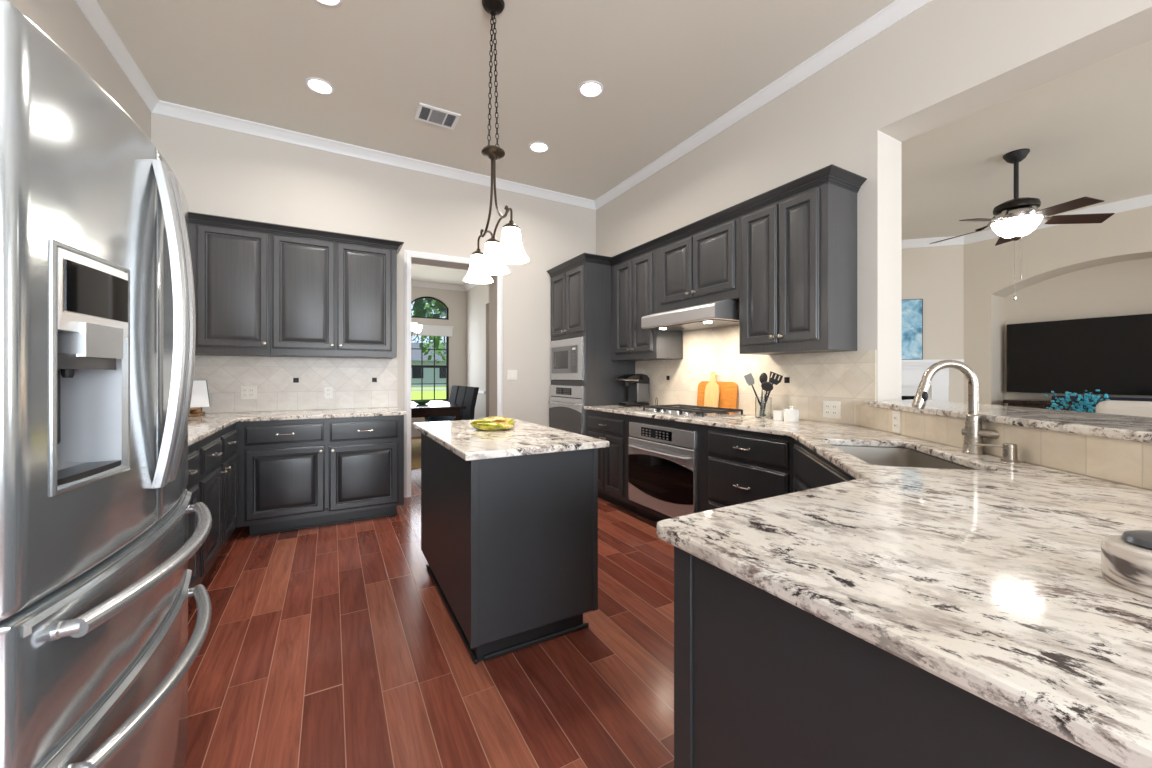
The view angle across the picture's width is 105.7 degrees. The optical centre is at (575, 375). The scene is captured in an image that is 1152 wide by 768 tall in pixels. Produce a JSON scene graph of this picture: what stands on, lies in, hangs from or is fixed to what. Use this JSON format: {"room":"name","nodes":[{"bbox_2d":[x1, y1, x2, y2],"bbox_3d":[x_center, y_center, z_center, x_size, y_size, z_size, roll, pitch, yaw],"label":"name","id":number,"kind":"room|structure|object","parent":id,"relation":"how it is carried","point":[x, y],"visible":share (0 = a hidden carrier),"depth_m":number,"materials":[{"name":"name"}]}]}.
{"room":"kitchen","nodes":[
{"label":"kitchen","id":0,"kind":"room"},
{"bbox_2d":[7,0,150,139],"bbox_3d":[-1.448,-0.474,-0.124,0.150,3.407,8.702,0,0,-29],"label":"wall","id":1,"kind":"structure","parent":0,"point":[63,22],"depth_m":2.54,"materials":[{"name":"beige paint"}]},
{"bbox_2d":[151,113,595,496],"bbox_3d":[-1.504,-0.474,4.680,4.459,3.407,0.270,0,0,-29],"label":"wall","id":2,"kind":"structure","parent":0,"point":[222,172],"depth_m":4.39,"materials":[{"name":"beige paint"}]},
{"bbox_2d":[188,212,274,356],"bbox_3d":[-2.929,-0.700,3.501,0.812,1.066,0.382,0,0,-29],"label":"upper cabinet","id":3,"kind":"object","parent":2,"relation":"attached to","point":[230,257],"visible":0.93,"depth_m":3.44,"materials":[{"name":"grey paint"}]},
{"bbox_2d":[193,356,396,412],"bbox_3d":[-2.583,0.076,3.913,1.826,0.478,0.010,0,0,-29],"label":"wall tile","id":4,"kind":"structure","parent":2,"relation":"attached to","point":[350,379],"depth_m":3.94,"materials":[{"name":"tile"}]},
{"bbox_2d":[240,386,256,398],"bbox_3d":[-2.827,0.149,3.765,0.118,0.115,0.009,0,0,-29],"label":"outlet","id":5,"kind":"object","parent":4,"relation":"attached to","point":[246,392],"visible":1,"depth_m":3.76,"materials":[{"name":"white plastic"}]},
{"bbox_2d":[293,378,298,382],"bbox_3d":[-2.527,0.044,3.936,0.042,0.042,0.006,0,0,-29],"label":"tile accent","id":6,"kind":"structure","parent":4,"relation":"attached to","point":[295,380],"depth_m":3.93,"materials":[{"name":"black tile"}]},
{"bbox_2d":[324,386,332,398],"bbox_3d":[-2.304,0.159,4.059,0.072,0.115,0.009,0,0,-29],"label":"outlet","id":7,"kind":"object","parent":4,"relation":"attached to","point":[328,390],"visible":1,"depth_m":4.06,"materials":[{"name":"white plastic"}]},
{"bbox_2d":[270,223,403,358],"bbox_3d":[-2.130,-0.700,3.950,1.022,1.066,0.382,0,0,-29],"label":"upper cabinet","id":8,"kind":"object","parent":2,"relation":"attached to","point":[333,294],"visible":1,"depth_m":3.78,"materials":[{"name":"grey paint"}]},
{"bbox_2d":[405,250,502,497],"bbox_3d":[-1.274,-0.018,4.642,1.033,2.494,0.022,0,0,-29],"label":"trim","id":9,"kind":"structure","parent":2,"relation":"attached to","point":[408,254],"depth_m":4.41,"materials":[{"name":"white paint"}]},
{"bbox_2d":[507,370,516,379],"bbox_3d":[-0.722,-0.006,4.959,0.118,0.115,0.010,0,0,-29],"label":"light switch","id":10,"kind":"object","parent":2,"relation":"attached to","point":[511,374],"visible":1,"depth_m":4.96,"materials":[{"name":"white plastic"}]},
{"bbox_2d":[184,436,673,767],"bbox_3d":[0.946,1.279,3.829,11.800,0.100,12.950,0,0,-29],"label":"floor","id":11,"kind":"structure","parent":0,"point":[338,645],"depth_m":1.84,"materials":[{"name":"brown wood"}]},
{"bbox_2d":[0,0,211,767],"bbox_3d":[-1.347,0.329,0.875,0.928,1.800,0.911,0,0,-29],"label":"refrigerator","id":12,"kind":"object","parent":11,"relation":"on","point":[98,314],"visible":1,"depth_m":0.80,"materials":[{"name":"metal"}]},
{"bbox_2d":[186,442,198,602],"bbox_3d":[-1.988,0.788,1.700,0.686,0.882,1.052,0,0,-29],"label":"base cabinet","id":13,"kind":"object","parent":11,"relation":"on","point":[193,455],"visible":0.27,"depth_m":2.18,"materials":[{"name":"grey paint"}]},
{"bbox_2d":[197,423,237,584],"bbox_3d":[-2.509,0.788,2.627,0.686,0.882,1.068,0,0,-29],"label":"base cabinet","id":14,"kind":"object","parent":11,"relation":"on","point":[217,478],"visible":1,"depth_m":2.63,"materials":[{"name":"grey paint"}]},
{"bbox_2d":[236,415,403,535],"bbox_3d":[-2.150,0.788,3.767,1.168,0.882,0.680,0,0,-29],"label":"base cabinet","id":15,"kind":"object","parent":11,"relation":"on","point":[302,473],"visible":1,"depth_m":3.48,"materials":[{"name":"grey paint"}]},
{"bbox_2d":[188,407,406,445],"bbox_3d":[-1.902,0.331,2.705,1.822,0.031,2.760,0,0,-29],"label":"countertop","id":16,"kind":"structure","parent":15,"relation":"on","point":[201,427],"depth_m":3.43,"materials":[{"name":"white stone"}]},
{"bbox_2d":[189,407,205,416],"bbox_3d":[-3.066,0.195,3.399,0.245,0.240,0.270,0,0,-29],"label":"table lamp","id":17,"kind":"object","parent":16,"relation":"on","point":[194,411],"visible":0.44,"depth_m":3.35,"materials":[{"name":"brown wood"}]},
{"bbox_2d":[190,380,210,406],"bbox_3d":[-3.055,0.143,3.401,0.335,0.211,0.113,0,0,-29],"label":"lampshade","id":18,"kind":"object","parent":17,"relation":"on","point":[200,393],"visible":0.36,"depth_m":3.44,"materials":[{"name":"white fabric"}]},
{"bbox_2d":[411,439,420,468],"bbox_3d":[-2.418,1.222,7.130,2.070,0.011,2.700,0,0,-29],"label":"rug","id":19,"kind":"object","parent":11,"relation":"on","point":[415,443],"visible":0.06,"depth_m":6.80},
{"bbox_2d":[411,401,465,420],"bbox_3d":[-2.544,0.840,7.059,1.080,0.752,1.700,0,0,-29],"label":"dining table","id":20,"kind":"object","parent":19,"relation":"on","point":[433,408],"visible":0.41,"depth_m":6.51,"materials":[{"name":"brown wood"}]},
{"bbox_2d":[414,400,429,403],"bbox_3d":[-2.485,0.435,7.035,0.260,0.055,0.260,0,0,-29],"label":"bowl","id":21,"kind":"object","parent":20,"relation":"on","point":[416,401],"visible":0.97,"depth_m":6.96,"materials":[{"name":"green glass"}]},
{"bbox_2d":[425,385,458,421],"bbox_3d":[-2.373,0.702,7.786,0.560,1.030,0.450,0,0,-29],"label":"dining chair","id":22,"kind":"object","parent":19,"relation":"on","point":[454,390],"visible":0.34,"depth_m":7.75,"materials":[{"name":"grey fabric"}]},
{"bbox_2d":[430,386,468,421],"bbox_3d":[-2.114,0.702,7.324,0.560,1.030,0.450,0,0,-29],"label":"dining chair","id":23,"kind":"object","parent":19,"relation":"on","point":[462,389],"visible":0.3,"depth_m":7.30,"materials":[{"name":"grey fabric"}]},
{"bbox_2d":[437,387,478,421],"bbox_3d":[-1.869,0.702,6.888,0.560,1.030,0.450,0,0,-29],"label":"dining chair","id":24,"kind":"object","parent":19,"relation":"on","point":[471,394],"visible":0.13,"depth_m":6.86,"materials":[{"name":"grey wood"}]},
{"bbox_2d":[412,418,608,663],"bbox_3d":[-0.465,0.772,2.502,0.695,0.914,1.317,0,0,-29],"label":"kitchen island","id":25,"kind":"object","parent":11,"relation":"on","point":[509,518],"visible":0.94,"depth_m":1.98,"materials":[{"name":"black wood"}]},
{"bbox_2d":[412,418,608,460],"bbox_3d":[-0.465,0.331,2.502,0.695,0.032,1.317,0,0,-29],"label":"island countertop","id":26,"kind":"structure","parent":25,"relation":"on","point":[468,442],"depth_m":2.14,"materials":[{"name":"white stone"}]},
{"bbox_2d":[470,416,515,430],"bbox_3d":[-0.489,0.286,2.602,0.282,0.058,0.355,0,0,-29],"label":"glass dish","id":27,"kind":"object","parent":26,"relation":"on","point":[491,423],"visible":1,"depth_m":2.50,"materials":[{"name":"yellow glass"}]},
{"bbox_2d":[547,253,634,435],"bbox_3d":[0.166,-0.005,4.956,0.690,2.468,0.880,0,0,-29],"label":"oven tower","id":28,"kind":"object","parent":11,"relation":"on","point":[580,285],"visible":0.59,"depth_m":4.60,"materials":[{"name":"grey paint"}]},
{"bbox_2d":[549,385,583,434],"bbox_3d":[0.093,0.432,4.950,0.617,0.643,0.762,0,0,-29],"label":"wall oven","id":29,"kind":"object","parent":28,"relation":"in","point":[566,402],"visible":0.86,"depth_m":4.76,"materials":[{"name":"metal"}]},
{"bbox_2d":[551,335,583,380],"bbox_3d":[0.058,-0.177,4.938,0.432,0.475,0.745,0,0,-29],"label":"microwave","id":30,"kind":"object","parent":28,"relation":"in","point":[567,354],"visible":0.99,"depth_m":4.77,"materials":[{"name":"metal"}]},
{"bbox_2d":[586,409,636,513],"bbox_3d":[0.538,0.788,4.293,0.688,0.882,0.748,0,0,-29],"label":"base cabinet","id":31,"kind":"object","parent":11,"relation":"on","point":[613,484],"visible":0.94,"depth_m":4.04,"materials":[{"name":"grey paint"}]},
{"bbox_2d":[584,405,1151,767],"bbox_3d":[0.964,0.331,2.220,1.650,0.031,5.143,0,0,-1],"label":"countertop","id":32,"kind":"structure","parent":31,"relation":"on","point":[987,580],"depth_m":0.72,"materials":[{"name":"white stone"}]},
{"bbox_2d":[615,374,649,406],"bbox_3d":[0.574,0.148,4.475,0.346,0.333,0.206,0,0,-29],"label":"coffee maker","id":33,"kind":"object","parent":32,"relation":"on","point":[638,384],"visible":1,"depth_m":4.43,"materials":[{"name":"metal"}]},
{"bbox_2d":[637,404,744,418],"bbox_3d":[0.931,0.291,3.615,0.485,0.048,0.750,0,0,-29],"label":"cooktop","id":34,"kind":"object","parent":32,"relation":"in","point":[692,411],"visible":1,"depth_m":3.47,"materials":[{"name":"metal"}]},
{"bbox_2d":[704,371,719,406],"bbox_3d":[1.171,0.139,3.755,0.049,0.349,0.156,0,0,-29],"label":"paddle board","id":35,"kind":"object","parent":32,"relation":"on","point":[711,399],"visible":0.93,"depth_m":3.74,"materials":[{"name":"brown wood"}]},
{"bbox_2d":[697,381,737,412],"bbox_3d":[1.208,0.183,3.747,0.036,0.262,0.435,0,0,-29],"label":"cutting board","id":36,"kind":"object","parent":32,"relation":"on","point":[728,394],"visible":0.72,"depth_m":3.66,"materials":[{"name":"orange wood"}]},
{"bbox_2d":[755,397,771,418],"bbox_3d":[1.386,0.238,3.228,0.112,0.152,0.112,0,0,-29],"label":"jar","id":37,"kind":"object","parent":32,"relation":"on","point":[763,406],"visible":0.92,"depth_m":3.18,"materials":[{"name":"clear glass"}]},
{"bbox_2d":[744,373,757,396],"bbox_3d":[1.343,0.142,3.277,0.168,0.325,0.014,0,0,43],"label":"spatula","id":38,"kind":"object","parent":37,"relation":"in","point":[749,378],"visible":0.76,"depth_m":3.30,"materials":[{"name":"grey plastic"}]},
{"bbox_2d":[759,373,767,397],"bbox_3d":[1.393,0.141,3.241,0.056,0.323,0.028,0,0,23],"label":"serving spoon","id":39,"kind":"object","parent":37,"relation":"in","point":[763,377],"visible":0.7,"depth_m":3.24,"materials":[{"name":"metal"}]},
{"bbox_2d":[761,382,772,397],"bbox_3d":[1.373,0.175,3.180,0.066,0.260,0.152,0,0,-2],"label":"ladle","id":40,"kind":"object","parent":37,"relation":"in","point":[767,386],"visible":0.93,"depth_m":3.13,"materials":[{"name":"black plastic"}]},
{"bbox_2d":[767,371,782,397],"bbox_3d":[1.423,0.137,3.187,0.018,0.336,0.173,0,0,-39],"label":"slotted turner","id":41,"kind":"object","parent":37,"relation":"in","point":[772,380],"visible":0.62,"depth_m":3.17,"materials":[{"name":"black plastic"}]},
{"bbox_2d":[773,410,783,419],"bbox_3d":[1.438,0.282,3.085,0.084,0.066,0.083,0,0,-29],"label":"ramekin","id":42,"kind":"object","parent":32,"relation":"on","point":[777,414],"visible":0.8,"depth_m":3.05,"materials":[{"name":"white ceramic"}]},
{"bbox_2d":[783,406,799,421],"bbox_3d":[1.478,0.262,2.993,0.100,0.106,0.099,0,0,-29],"label":"jar","id":43,"kind":"object","parent":32,"relation":"on","point":[790,415],"visible":0.99,"depth_m":2.96,"materials":[{"name":"white ceramic"}]},
{"bbox_2d":[832,445,974,469],"bbox_3d":[1.312,0.441,1.802,0.416,0.188,0.696,0,0,14],"label":"sink","id":44,"kind":"object","parent":32,"relation":"in","point":[883,456],"visible":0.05,"depth_m":2.08,"materials":[{"name":"metal"}]},
{"bbox_2d":[912,360,999,454],"bbox_3d":[1.539,0.125,1.775,0.302,0.379,0.099,0,0,18],"label":"kitchen faucet","id":45,"kind":"object","parent":32,"relation":"on","point":[973,432],"visible":0.95,"depth_m":1.76,"materials":[{"name":"silver metal"}]},
{"bbox_2d":[971,443,1019,462],"bbox_3d":[1.560,0.282,1.622,0.052,0.066,0.129,0,0,-38],"label":"soap dispenser","id":46,"kind":"object","parent":32,"relation":"on","point":[1009,450],"visible":1,"depth_m":1.58,"materials":[{"name":"silver metal"}]},
{"bbox_2d":[1101,530,1151,597],"bbox_3d":[0.858,0.274,0.640,0.112,0.083,0.112,0,0,-29],"label":"bowl","id":47,"kind":"object","parent":32,"relation":"on","point":[1126,558],"visible":1,"depth_m":0.64,"materials":[{"name":"beige ceramic"}]},
{"bbox_2d":[630,415,698,523],"bbox_3d":[0.949,0.788,3.620,0.631,0.882,0.823,0,0,-29],"label":"base cabinet","id":48,"kind":"object","parent":11,"relation":"on","point":[647,513],"visible":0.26,"depth_m":3.49,"materials":[{"name":"grey paint"}]},
{"bbox_2d":[628,422,696,517],"bbox_3d":[0.868,0.741,3.571,0.617,0.676,0.786,0,0,-29],"label":"oven","id":49,"kind":"object","parent":48,"relation":"in","point":[662,460],"visible":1,"depth_m":3.38,"materials":[{"name":"metal"}]},
{"bbox_2d":[699,424,793,511],"bbox_3d":[1.306,0.788,2.925,0.688,0.882,0.735,0,0,-29],"label":"base cabinet","id":50,"kind":"object","parent":11,"relation":"on","point":[736,466],"visible":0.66,"depth_m":2.77,"materials":[{"name":"grey paint"}]},
{"bbox_2d":[793,439,855,492],"bbox_3d":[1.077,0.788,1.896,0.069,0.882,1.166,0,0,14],"label":"base cabinet","id":51,"kind":"object","parent":11,"relation":"on","point":[811,470],"visible":0.04,"depth_m":2.06,"materials":[{"name":"grey paint"}]},
{"bbox_2d":[674,546,1120,767],"bbox_3d":[0.921,0.788,0.509,0.836,0.882,1.425,0,0,-29],"label":"base cabinet","id":52,"kind":"object","parent":11,"relation":"on","point":[761,680],"visible":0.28,"depth_m":0.68,"materials":[{"name":"grey wood"}]},
{"bbox_2d":[411,286,465,436],"bbox_3d":[-4.086,-0.326,8.343,4.250,3.110,0.150,0,0,-29],"label":"wall","id":53,"kind":"structure","parent":0,"point":[455,301],"depth_m":9.11,"materials":[{"name":"beige paint"}]},
{"bbox_2d":[411,335,447,400],"bbox_3d":[-3.029,-0.181,8.937,0.805,1.420,0.050,0,0,-29],"label":"window","id":54,"kind":"structure","parent":53,"relation":"in","point":[421,366],"depth_m":8.98,"materials":[{"name":"black metal"}]},
{"bbox_2d":[411,297,447,319],"bbox_3d":[-3.029,-1.383,8.937,0.805,0.455,0.050,0,0,-29],"label":"window","id":55,"kind":"structure","parent":53,"relation":"in","point":[439,301],"depth_m":8.95,"materials":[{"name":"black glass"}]},
{"bbox_2d":[411,325,453,336],"bbox_3d":[-2.977,-0.911,8.845,0.965,0.210,0.060,0,0,-29],"label":"window valance","id":56,"kind":"object","parent":53,"relation":"attached to","point":[427,330],"visible":0.54,"depth_m":8.89,"materials":[{"name":"white fabric"}]},
{"bbox_2d":[411,280,476,290],"bbox_3d":[-3.074,-1.831,6.389,4.100,0.100,4.248,0,0,-29],"label":"trim","id":57,"kind":"structure","parent":53,"relation":"attached to","point":[467,286],"depth_m":8.92,"materials":[{"name":"white paint"}]},
{"bbox_2d":[411,263,468,285],"bbox_3d":[-3.045,-1.941,6.491,4.250,0.120,4.398,0,0,-29],"label":"ceiling","id":58,"kind":"structure","parent":0,"point":[424,273],"depth_m":8.13,"materials":[{"name":"beige paint"}]},
{"bbox_2d":[411,323,422,340],"bbox_3d":[-2.775,-1.211,7.001,0.612,1.340,0.610,0,0,-29],"label":"chandelier","id":59,"kind":"object","parent":58,"relation":"hanging from","point":[416,328],"visible":0.25,"depth_m":7.07,"materials":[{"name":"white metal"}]},
{"bbox_2d":[466,284,488,419],"bbox_3d":[-1.200,-0.326,7.442,0.200,3.110,4.248,0,0,-29],"label":"wall","id":60,"kind":"structure","parent":0,"point":[477,297],"depth_m":8.47,"materials":[{"name":"beige paint"}]},
{"bbox_2d":[97,0,895,199],"bbox_3d":[0.496,-2.253,0.968,4.609,0.150,8.702,0,0,-29],"label":"ceiling","id":61,"kind":"structure","parent":0,"point":[667,70],"depth_m":3.06,"materials":[{"name":"beige paint"}]},
{"bbox_2d":[305,77,333,94],"bbox_3d":[-1.927,-2.174,3.282,0.192,0.009,0.192,0,0,-29],"label":"recessed light","id":62,"kind":"object","parent":61,"relation":"in","point":[318,85],"visible":1,"depth_m":3.28,"materials":[{"name":"white paint"}]},
{"bbox_2d":[315,0,342,6],"bbox_3d":[-1.431,-2.174,2.476,0.192,0.009,0.192,0,0,-29],"label":"recessed light","id":63,"kind":"object","parent":61,"relation":"in","point":[332,3],"visible":1,"depth_m":2.54,"materials":[{"name":"white paint"}]},
{"bbox_2d":[414,102,460,129],"bbox_3d":[-1.167,-2.173,3.669,0.330,0.010,0.250,0,0,-29],"label":"ceiling vent","id":64,"kind":"object","parent":61,"relation":"in","point":[426,113],"visible":1,"depth_m":3.65,"materials":[{"name":"white metal"}]},
{"bbox_2d":[463,0,529,283],"bbox_3d":[-0.484,-1.393,2.552,0.192,1.569,0.778,0,0,-29],"label":"pendant light","id":65,"kind":"object","parent":61,"relation":"hanging from","point":[510,250],"visible":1,"depth_m":2.53,"materials":[{"name":"brown metal"}]},
{"bbox_2d":[529,142,548,152],"bbox_3d":[-0.352,-2.174,4.159,0.192,0.009,0.192,0,0,-29],"label":"recessed light","id":66,"kind":"object","parent":61,"relation":"in","point":[539,147],"visible":1,"depth_m":4.16,"materials":[{"name":"white paint"}]},
{"bbox_2d":[578,81,603,97],"bbox_3d":[0.114,-2.174,3.317,0.192,0.009,0.192,0,0,-29],"label":"recessed light","id":67,"kind":"object","parent":61,"relation":"in","point":[590,89],"visible":1,"depth_m":3.31,"materials":[{"name":"white paint"}]},
{"bbox_2d":[596,0,1151,427],"bbox_3d":[2.408,-0.474,1.974,0.290,3.407,8.282,0,0,-29],"label":"wall","id":68,"kind":"structure","parent":0,"point":[944,62],"depth_m":2.71,"materials":[{"name":"beige paint"}]},
{"bbox_2d":[74,0,931,209],"bbox_3d":[0.464,-2.134,0.881,4.169,0.088,8.282,0,0,-29],"label":"trim","id":69,"kind":"structure","parent":68,"relation":"attached to","point":[897,10],"depth_m":3.60,"materials":[{"name":"white paint"}]},
{"bbox_2d":[609,240,682,360],"bbox_3d":[0.668,-0.691,4.367,0.373,1.070,0.741,0,0,-29],"label":"upper cabinet","id":70,"kind":"object","parent":68,"relation":"attached to","point":[634,270],"visible":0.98,"depth_m":4.22,"materials":[{"name":"grey paint"}]},
{"bbox_2d":[652,206,738,312],"bbox_3d":[1.076,-0.896,3.641,0.373,0.660,0.925,0,0,-29],"label":"upper cabinet","id":71,"kind":"object","parent":68,"relation":"attached to","point":[698,261],"visible":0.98,"depth_m":3.48,"materials":[{"name":"grey paint"}]},
{"bbox_2d":[641,299,738,330],"bbox_3d":[1.007,-0.481,3.642,0.494,0.160,0.853,0,0,-29],"label":"range hood","id":72,"kind":"object","parent":71,"relation":"attached to","point":[725,312],"visible":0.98,"depth_m":3.42,"materials":[{"name":"metal"}]},
{"bbox_2d":[635,325,875,424],"bbox_3d":[1.248,-0.125,3.732,0.010,0.880,2.421,0,0,-29],"label":"wall tile","id":73,"kind":"structure","parent":68,"relation":"attached to","point":[848,378],"depth_m":3.34,"materials":[{"name":"tile"}]},
{"bbox_2d":[784,377,789,382],"bbox_3d":[1.543,0.034,3.191,0.006,0.042,0.042,0,0,-29],"label":"tile accent","id":74,"kind":"structure","parent":73,"relation":"attached to","point":[786,379],"depth_m":3.19,"materials":[{"name":"black tile"}]},
{"bbox_2d":[823,401,840,418],"bbox_3d":[1.701,0.229,2.906,0.009,0.115,0.118,0,0,-29],"label":"outlet","id":75,"kind":"object","parent":73,"relation":"attached to","point":[831,409],"visible":1,"depth_m":2.90,"materials":[{"name":"white plastic"}]},
{"bbox_2d":[734,164,866,354],"bbox_3d":[1.475,-0.691,2.930,0.373,1.070,0.706,0,0,-29],"label":"upper cabinet","id":76,"kind":"object","parent":68,"relation":"attached to","point":[798,237],"visible":1,"depth_m":2.75,"materials":[{"name":"grey paint"}]},
{"bbox_2d":[902,245,963,401],"bbox_3d":[4.521,-0.371,6.549,2.100,3.200,0.120,0,0,16],"label":"wall","id":77,"kind":"structure","parent":0,"point":[934,275],"depth_m":6.28,"materials":[{"name":"beige paint"}]},
{"bbox_2d":[902,299,922,359],"bbox_3d":[4.596,-0.668,6.444,0.884,0.879,0.038,0,0,16],"label":"painting","id":78,"kind":"object","parent":77,"relation":"attached to","point":[912,309],"visible":0.41,"depth_m":6.35,"materials":[{"name":"blue fabric"}]},
{"bbox_2d":[871,428,1151,490],"bbox_3d":[1.661,0.709,1.239,0.128,1.041,2.790,0,0,7],"label":"wall","id":79,"kind":"structure","parent":0,"point":[871,428],"depth_m":1.49,"materials":[{"name":"beige tile"}]},
{"bbox_2d":[856,405,1151,489],"bbox_3d":[1.602,0.251,1.327,0.012,0.128,2.950,0,0,7],"label":"tile","id":80,"kind":"structure","parent":79,"relation":"attached to","point":[1126,462],"depth_m":1.49,"materials":[{"name":"tile"}]},
{"bbox_2d":[892,411,900,433],"bbox_3d":[1.720,0.251,2.345,0.009,0.115,0.072,0,0,7],"label":"outlet","id":81,"kind":"object","parent":80,"relation":"attached to","point":[896,416],"visible":1,"depth_m":2.34,"materials":[{"name":"white plastic"}]},
{"bbox_2d":[865,399,1151,443],"bbox_3d":[1.859,0.172,1.426,0.520,0.031,3.050,0,0,7],"label":"bar","id":82,"kind":"object","parent":79,"relation":"on","point":[1121,427],"visible":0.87,"depth_m":1.62,"materials":[{"name":"white stone"}]},
{"bbox_2d":[902,40,1151,239],"bbox_3d":[4.820,-2.096,3.425,5.339,0.250,8.750,0,0,-29],"label":"ceiling","id":83,"kind":"structure","parent":0,"point":[1087,131],"depth_m":3.84,"materials":[{"name":"beige paint"}]},
{"bbox_2d":[930,148,1114,299],"bbox_3d":[3.885,-1.321,3.890,1.184,1.300,1.158,0,0,-29],"label":"ceiling fan","id":84,"kind":"object","parent":83,"relation":"hanging from","point":[1013,219],"visible":1,"depth_m":3.77,"materials":[{"name":"brown metal"}]},
{"bbox_2d":[964,206,1151,405],"bbox_3d":[7.330,-0.371,3.551,0.560,3.200,6.510,0,0,-29],"label":"wall","id":85,"kind":"structure","parent":0,"point":[1104,269],"depth_m":5.63,"materials":[{"name":"beige paint"}]},
{"bbox_2d":[902,194,1151,248],"bbox_3d":[5.470,-1.916,4.340,9.071,0.110,3.279,0,0,30],"label":"trim","id":86,"kind":"structure","parent":85,"relation":"attached to","point":[1146,200],"depth_m":5.53,"materials":[{"name":"white paint"}]},
{"bbox_2d":[1006,313,1151,394],"bbox_3d":[6.433,-0.238,5.349,0.161,0.935,1.665,0,0,-29],"label":"television","id":87,"kind":"object","parent":85,"relation":"attached to","point":[1112,355],"visible":0.98,"depth_m":5.42,"materials":[{"name":"black plastic"}]},
{"bbox_3d":[4.892,1.223,3.093,5.139,0.011,7.800,0,0,-29],"label":"floor","id":88,"kind":"structure","parent":0,"visible":0},
{"bbox_2d":[902,359,963,400],"bbox_3d":[4.486,0.503,6.237,1.800,1.452,0.499,0,0,16],"label":"fireplace","id":89,"kind":"object","parent":88,"relation":"on","point":[913,371],"visible":0.11,"depth_m":6.23,"materials":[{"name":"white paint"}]},
{"bbox_2d":[902,359,963,367],"bbox_3d":[4.523,-0.162,6.372,1.800,0.122,0.219,0,0,16],"label":"mantel shelf","id":90,"kind":"object","parent":89,"relation":"attached to","point":[905,363],"depth_m":6.19,"materials":[{"name":"white paint"}]},
{"bbox_2d":[1003,399,1095,410],"bbox_3d":[6.363,0.776,5.101,0.508,0.905,1.900,0,0,-29],"label":"media console","id":91,"kind":"object","parent":88,"relation":"on","point":[1031,403],"visible":0.11,"depth_m":5.58,"materials":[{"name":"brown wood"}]},
{"bbox_2d":[1045,389,1109,412],"bbox_3d":[5.301,0.686,4.605,0.489,1.085,0.503,0,0,-29],"label":"dried plant","id":92,"kind":"object","parent":91,"relation":"on","point":[1085,405],"visible":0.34,"depth_m":4.55,"materials":[{"name":"blue plant"}]},
{"bbox_2d":[1051,395,1151,402],"bbox_3d":[6.316,0.289,5.029,0.100,0.070,1.140,0,0,-29],"label":"soundbar","id":93,"kind":"object","parent":91,"relation":"on","point":[1074,398],"visible":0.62,"depth_m":5.07,"materials":[{"name":"black plastic"}]},
{"bbox_2d":[1096,400,1151,416],"bbox_3d":[5.659,0.729,3.260,0.900,1.000,2.180,0,0,-29],"label":"sofa","id":94,"kind":"object","parent":88,"relation":"on","point":[1130,408],"visible":0.16,"depth_m":3.83,"materials":[{"name":"fabric"}]},
{"label":"outside","id":95,"kind":"structure","parent":0,"visible":0},
{"bbox_2d":[411,387,445,399],"bbox_3d":[-29.245,1.414,52.046,120.000,0.130,100.600,0,0,-29],"label":"ground","id":96,"kind":"structure","parent":95,"point":[440,394],"depth_m":30.81,"materials":[{"name":"green plant"}]},
{"bbox_2d":[411,342,445,386],"bbox_3d":[-20.458,-1.311,52.739,21.200,5.320,9.200,0,0,-29],"label":"house","id":97,"kind":"structure","parent":96,"relation":"on","point":[428,373],"depth_m":50.26,"materials":[{"name":"grey"}]},
{"bbox_2d":[411,299,445,360],"bbox_3d":[-5.172,-1.999,21.243,6.116,6.716,6.102,0,0,-29],"label":"tree","id":98,"kind":"object","parent":96,"relation":"on","point":[437,338],"visible":0.08,"depth_m":20.42,"materials":[{"name":"green plant"}]},
{"bbox_2d":[412,299,445,317],"bbox_3d":[-3.534,-2.098,15.248,5.133,6.917,5.183,0,0,-29],"label":"tree","id":99,"kind":"object","parent":96,"relation":"on","point":[418,306],"visible":0.08,"depth_m":13.86,"materials":[{"name":"green plant"}]},
{"bbox_2d":[415,308,445,363],"bbox_3d":[-10.338,-2.721,37.820,6.880,8.157,7.145,0,0,-29],"label":"tree","id":100,"kind":"object","parent":96,"relation":"on","point":[436,310],"visible":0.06,"depth_m":37.49,"materials":[{"name":"green plant"}]},
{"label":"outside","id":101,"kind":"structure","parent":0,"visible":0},
{"bbox_2d":[411,389,445,390],"bbox_3d":[-20.819,1.339,37.051,80.000,0.020,5.000,0,0,-29],"label":"street","id":102,"kind":"structure","parent":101,"point":[411,389],"depth_m":41.12,"materials":[{"name":"grey asphalt"}]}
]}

